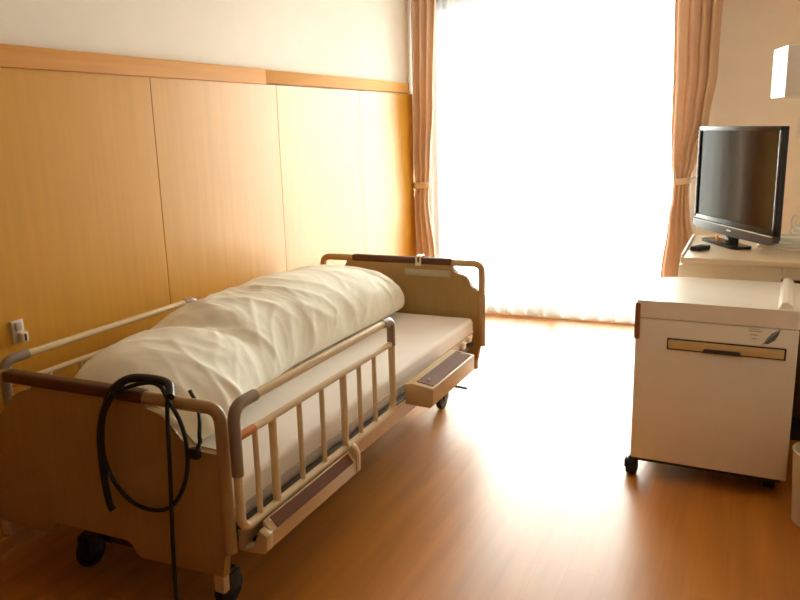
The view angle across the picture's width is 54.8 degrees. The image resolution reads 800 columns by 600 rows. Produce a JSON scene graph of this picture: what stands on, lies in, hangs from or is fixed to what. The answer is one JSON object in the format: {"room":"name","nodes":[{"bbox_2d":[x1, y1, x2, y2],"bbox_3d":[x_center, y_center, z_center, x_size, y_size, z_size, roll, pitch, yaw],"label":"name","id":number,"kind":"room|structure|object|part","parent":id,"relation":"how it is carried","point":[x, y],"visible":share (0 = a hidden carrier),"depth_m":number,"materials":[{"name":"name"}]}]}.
{"room":"hospital room","nodes":[
{"label":"hospital room","id":0,"kind":"room"},
{"bbox_2d":[0,0,412,93],"bbox_3d":[-1.461,-0.404,2.860,0.150,2.620,8.130,4,14,24],"label":"wall","id":1,"kind":"structure","parent":0,"point":[361,39],"depth_m":3.94,"materials":[{"name":"white paint"}]},
{"bbox_2d":[0,519,4,539],"bbox_3d":[-1.692,0.161,2.235,0.014,1.685,0.990,4,14,24],"label":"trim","id":2,"kind":"structure","parent":1,"relation":"attached to","point":[2,536],"depth_m":2.84,"materials":[{"name":"brown wood"}]},
{"bbox_2d":[10,319,28,343],"bbox_3d":[-1.394,0.116,2.833,0.036,0.085,0.052,4,14,24],"label":"wall outlet","id":3,"kind":"object","parent":1,"relation":"attached to","point":[18,334],"visible":1,"depth_m":2.83,"materials":[{"name":"beige plastic"}]},
{"bbox_2d":[14,322,21,330],"bbox_3d":[-1.399,0.098,2.830,0.010,0.030,0.026,4,14,24],"label":"socket","id":4,"kind":"object","parent":3,"relation":"attached to","point":[17,325],"depth_m":2.82,"materials":[{"name":"white plastic"}]},
{"bbox_2d":[0,526,43,556],"bbox_3d":[-1.433,0.893,2.929,0.018,0.060,7.430,4,14,24],"label":"baseboard","id":5,"kind":"structure","parent":1,"relation":"attached to","point":[24,534],"depth_m":2.90,"materials":[{"name":"brown wood"}]},
{"bbox_2d":[0,67,170,536],"bbox_3d":[-1.282,-0.048,3.115,0.014,1.685,0.990,4,14,24],"label":"wall panel","id":6,"kind":"object","parent":1,"relation":"attached to","point":[82,242],"depth_m":3.05,"materials":[{"name":"brown wood"}]},
{"bbox_2d":[0,44,265,83],"bbox_3d":[-1.870,-0.617,1.696,0.026,0.078,5.520,4,14,24],"label":"trim","id":7,"kind":"structure","parent":1,"relation":"attached to","point":[11,56],"depth_m":3.19,"materials":[{"name":"brown wood"}]},
{"bbox_2d":[149,77,286,311],"bbox_3d":[-0.872,-0.257,3.995,0.014,1.685,0.990,4,14,24],"label":"wall panel","id":8,"kind":"object","parent":1,"relation":"attached to","point":[217,142],"depth_m":3.84,"materials":[{"name":"brown wood"}]},
{"bbox_2d":[276,85,364,270],"bbox_3d":[-0.462,-0.465,4.875,0.014,1.685,0.990,4,14,24],"label":"wall panel","id":9,"kind":"object","parent":1,"relation":"attached to","point":[319,128],"depth_m":4.74,"materials":[{"name":"brown wood"}]},
{"bbox_2d":[265,69,408,92],"bbox_3d":[-0.336,-1.401,4.988,0.024,0.070,1.909,4,14,24],"label":"trim","id":10,"kind":"structure","parent":1,"relation":"attached to","point":[272,76],"depth_m":4.77,"materials":[{"name":"brown wood"}]},
{"bbox_2d":[359,91,415,255],"bbox_3d":[-0.067,-0.666,5.721,0.014,1.685,0.914,4,14,24],"label":"wall panel","id":11,"kind":"object","parent":1,"relation":"attached to","point":[386,119],"depth_m":5.62,"materials":[{"name":"brown wood"}]},
{"bbox_2d":[0,313,799,599],"bbox_3d":[-0.042,1.025,2.537,3.190,0.100,8.130,4,14,24],"label":"floor","id":12,"kind":"structure","parent":0,"point":[520,487],"depth_m":3.00,"materials":[{"name":"brown wood"}]},
{"bbox_2d":[0,253,484,599],"bbox_3d":[-0.457,0.376,3.379,1.262,0.819,2.296,4,14,24],"label":"hospital bed","id":13,"kind":"object","parent":12,"relation":"on","point":[50,475],"visible":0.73,"depth_m":2.37,"materials":[{"name":"laminate"}]},
{"bbox_3d":[-1.318,0.753,2.599,0.036,0.070,0.028,4,14,24],"label":"board leg","id":14,"kind":"part","parent":13,"relation":"part of","materials":[{"name":"brown wood"}]},
{"bbox_2d":[0,297,195,408],"bbox_3d":[-1.146,0.289,3.131,0.035,0.413,1.044,4,14,24],"label":"bed rail","id":15,"kind":"object","parent":13,"relation":"on","point":[8,361],"visible":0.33,"depth_m":2.88,"materials":[{"name":"metal"}]},
{"bbox_3d":[-1.147,0.269,3.127,0.027,0.365,1.037,4,14,24],"label":"rail frame","id":16,"kind":"part","parent":15,"relation":"part of","materials":[{"name":"metal"}]},
{"bbox_3d":[-0.925,0.522,2.361,0.970,0.506,0.030,4,14,24],"label":"footboard","id":17,"kind":"part","parent":13,"relation":"part of","materials":[{"name":"laminate"}]},
{"bbox_3d":[-0.926,0.466,2.348,1.003,0.450,0.036,4,14,24],"label":"board frame","id":18,"kind":"part","parent":13,"relation":"part of","materials":[{"name":"brown wood"}]},
{"bbox_2d":[97,374,201,599],"bbox_3d":[-0.699,0.618,2.271,0.368,0.831,0.092,3,14,21],"label":"power cable","id":19,"kind":"object","parent":13,"relation":"hanging from","point":[194,452],"visible":0.96,"depth_m":2.19,"materials":[{"name":"black rubber"}]},
{"bbox_3d":[-0.645,0.636,2.231,0.052,0.810,0.049,4,14,24],"label":"hanging cord","id":20,"kind":"part","parent":19,"relation":"part of","materials":[{"name":"black rubber"}]},
{"bbox_3d":[-0.570,0.335,2.161,0.029,0.149,0.113,-6,13,-18],"label":"plug cord","id":21,"kind":"part","parent":19,"relation":"part of","materials":[{"name":"black rubber"}]},
{"bbox_3d":[-0.517,0.813,2.240,0.036,0.070,0.028,4,14,24],"label":"board leg","id":22,"kind":"part","parent":13,"relation":"part of","materials":[{"name":"beige wood"}]},
{"bbox_3d":[-0.440,0.629,3.458,0.600,0.050,1.940,4,14,24],"label":"frame","id":23,"kind":"part","parent":13,"relation":"part of","materials":[{"name":"metal"}]},
{"bbox_2d":[227,317,395,529],"bbox_3d":[-0.237,0.380,2.559,0.035,0.440,1.034,4,14,24],"label":"bed rail","id":24,"kind":"object","parent":13,"relation":"on","point":[236,435],"visible":0.98,"depth_m":2.39,"materials":[{"name":"metal"}]},
{"bbox_3d":[-0.369,0.501,2.286,0.025,0.330,0.024,4,14,24],"label":"mounting post","id":25,"kind":"part","parent":24,"relation":"part of","materials":[{"name":"metal"}]},
{"bbox_3d":[-0.191,0.410,2.667,0.025,0.330,0.024,4,14,24],"label":"mounting post","id":26,"kind":"part","parent":24,"relation":"part of","materials":[{"name":"metal"}]},
{"bbox_2d":[196,312,473,521],"bbox_3d":[-0.457,0.349,3.373,0.915,0.126,2.137,4,14,24],"label":"mattress","id":27,"kind":"object","parent":13,"relation":"on","point":[420,340],"visible":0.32,"depth_m":3.05,"materials":[{"name":"white fabric"}]},
{"bbox_2d":[74,264,403,442],"bbox_3d":[-0.540,0.106,3.343,0.697,0.359,2.090,4,14,24],"label":"duvet","id":28,"kind":"object","parent":27,"relation":"on","point":[224,345],"visible":0.8,"depth_m":2.93,"materials":[{"name":"white fabric"}]},
{"bbox_3d":[-0.001,-0.013,4.331,1.003,0.466,0.036,4,14,24],"label":"board frame","id":29,"kind":"part","parent":13,"relation":"part of","materials":[{"name":"brown wood"}]},
{"bbox_3d":[0.001,0.043,4.344,0.970,0.522,0.030,4,14,24],"label":"headboard","id":30,"kind":"part","parent":13,"relation":"part of","materials":[{"name":"laminate"}]},
{"bbox_3d":[0.408,0.342,4.224,0.036,0.070,0.028,4,14,24],"label":"board leg","id":31,"kind":"part","parent":13,"relation":"part of","materials":[{"name":"beige wood"}]},
{"bbox_2d":[624,277,799,487],"bbox_3d":[1.367,0.333,3.372,0.629,0.812,0.576,5,14,26],"label":"bedside cabinet","id":32,"kind":"object","parent":12,"relation":"on","point":[715,360],"visible":1,"depth_m":3.13,"materials":[{"name":"laminate"}]},
{"bbox_3d":[0.989,0.083,3.208,0.023,0.154,0.036,5,14,26],"label":"latch handle","id":33,"kind":"part","parent":32,"relation":"part of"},
{"bbox_3d":[1.372,-0.002,3.298,0.606,0.072,0.561,5,14,26],"label":"lid","id":34,"kind":"part","parent":32,"relation":"part of","materials":[{"name":"white plastic"}]},
{"bbox_3d":[1.277,0.209,3.066,0.150,0.016,0.014,5,14,26],"label":"pull handle","id":35,"kind":"part","parent":32,"relation":"part of","materials":[{"name":"black plastic"}]},
{"bbox_3d":[1.290,0.194,3.066,0.438,0.048,0.008,5,14,26],"label":"slot frame","id":36,"kind":"part","parent":32,"relation":"part of","materials":[{"name":"brown wood"}]},
{"bbox_2d":[750,329,762,338],"bbox_3d":[1.384,0.133,3.003,0.048,0.042,0.003,5,14,26],"label":"print","id":37,"kind":"object","parent":32,"relation":"on","point":[754,333],"depth_m":3.00},
{"bbox_2d":[678,234,799,440],"bbox_3d":[1.836,0.153,3.977,0.757,0.872,0.780,4,14,24],"label":"base cabinet","id":38,"kind":"object","parent":12,"relation":"on","point":[756,263],"visible":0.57,"depth_m":3.65,"materials":[{"name":"white laminate"}]},
{"bbox_3d":[1.504,-0.167,4.056,0.018,0.160,0.720,4,14,24],"label":"drawer","id":39,"kind":"part","parent":38,"relation":"part of","materials":[{"name":"beige wood"}]},
{"bbox_2d":[690,244,709,250],"bbox_3d":[1.503,-0.263,3.864,0.100,0.024,0.052,-9,15,-29],"label":"remote control","id":40,"kind":"object","parent":38,"relation":"on","point":[701,247],"visible":1,"depth_m":3.84,"materials":[{"name":"black plastic"}]},
{"bbox_2d":[693,126,789,249],"bbox_3d":[1.693,-0.567,3.881,0.112,0.600,0.798,-3,13,-5],"label":"television","id":41,"kind":"object","parent":38,"relation":"on","point":[741,170],"visible":1,"depth_m":3.81,"materials":[{"name":"black plastic"}]},
{"bbox_2d":[757,213,799,251],"bbox_3d":[1.920,-0.336,3.789,0.300,0.176,0.179,4,14,24],"label":"cable bundle","id":42,"kind":"object","parent":38,"relation":"on","point":[790,241],"visible":0.55,"depth_m":3.75,"materials":[{"name":"white plastic"}]},
{"bbox_3d":[1.921,-0.262,3.805,0.294,0.024,0.165,4,14,24],"label":"cord","id":43,"kind":"part","parent":42,"relation":"part of","materials":[{"name":"white plastic"}]},
{"bbox_3d":[1.923,-0.276,3.804,0.292,0.024,0.164,4,14,24],"label":"cord","id":44,"kind":"part","parent":42,"relation":"part of","materials":[{"name":"white plastic"}]},
{"bbox_3d":[1.917,-0.287,3.791,0.298,0.024,0.160,4,14,24],"label":"cord","id":45,"kind":"part","parent":42,"relation":"part of","materials":[{"name":"white plastic"}]},
{"bbox_3d":[1.920,-0.357,3.786,0.300,0.134,0.174,4,14,24],"label":"cord","id":46,"kind":"part","parent":42,"relation":"part of","materials":[{"name":"white plastic"}]},
{"bbox_3d":[1.917,-0.335,3.783,0.300,0.068,0.162,4,14,24],"label":"cord","id":47,"kind":"part","parent":42,"relation":"part of","materials":[{"name":"white plastic"}]},
{"bbox_2d":[791,442,799,526],"bbox_3d":[1.566,0.703,2.890,0.196,0.290,0.196,4,14,24],"label":"waste bin","id":48,"kind":"object","parent":12,"relation":"on","point":[795,505],"visible":1,"depth_m":2.89,"materials":[{"name":"beige plastic"}]},
{"bbox_2d":[467,275,648,303],"bbox_3d":[1.924,0.045,6.754,6.890,0.100,1.380,4,14,24],"label":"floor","id":49,"kind":"structure","parent":0,"point":[495,286],"depth_m":7.21,"materials":[{"name":"white"}]},
{"bbox_2d":[429,0,799,323],"bbox_3d":[1.553,-1.130,5.734,2.890,2.620,0.200,4,14,24],"label":"wall","id":50,"kind":"structure","parent":0,"point":[751,30],"depth_m":5.17,"materials":[{"name":"beige paint"}]},
{"bbox_2d":[435,0,673,319],"bbox_3d":[1.182,-1.097,5.904,1.900,2.440,0.120,4,14,24],"label":"window","id":51,"kind":"structure","parent":50,"relation":"in","point":[551,305],"depth_m":6.06,"materials":[{"name":"metal"}]},
{"bbox_3d":[0.775,-1.119,6.071,0.940,2.370,0.030,4,14,24],"label":"sash","id":52,"kind":"part","parent":51,"relation":"part of","materials":[{"name":"metal"}]},
{"bbox_3d":[1.593,-1.068,5.747,0.940,2.370,0.030,4,14,24],"label":"sash","id":53,"kind":"part","parent":51,"relation":"part of","materials":[{"name":"metal"}]},
{"bbox_2d":[660,0,722,277],"bbox_3d":[1.986,-0.987,5.252,0.342,2.470,0.216,-3,13,-7],"label":"curtain","id":54,"kind":"object","parent":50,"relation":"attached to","point":[697,23],"visible":0.78,"depth_m":5.15,"materials":[{"name":"fabric"}]},
{"bbox_2d":[795,118,799,136],"bbox_3d":[2.656,-1.139,5.095,0.075,0.120,0.018,4,14,24],"label":"wall switch","id":55,"kind":"object","parent":50,"relation":"attached to","point":[797,134],"visible":1,"depth_m":5.10,"materials":[{"name":"white plastic"}]},
{"bbox_3d":[1.139,-2.280,5.381,2.230,0.031,0.285,4,14,24],"label":"rail","id":56,"kind":"object","parent":50,"relation":"attached to","visible":0},
{"bbox_2d":[411,0,435,256],"bbox_3d":[0.198,-1.098,5.959,0.210,2.470,0.099,4,14,24],"label":"curtain","id":57,"kind":"object","parent":56,"relation":"hanging from","point":[423,12],"visible":0.77,"depth_m":5.86,"materials":[{"name":"fabric"}]},
{"bbox_3d":[1.307,-0.199,1.618,0.150,2.620,8.130,4,14,24],"label":"wall","id":58,"kind":"structure","parent":0,"visible":0},
{"bbox_2d":[771,44,799,98],"bbox_3d":[1.799,-0.970,3.263,0.402,0.212,0.224,4,14,24],"label":"wall light","id":59,"kind":"object","parent":58,"relation":"attached to","point":[786,63],"visible":1,"depth_m":3.24,"materials":[{"name":"white plastic"}]}
]}

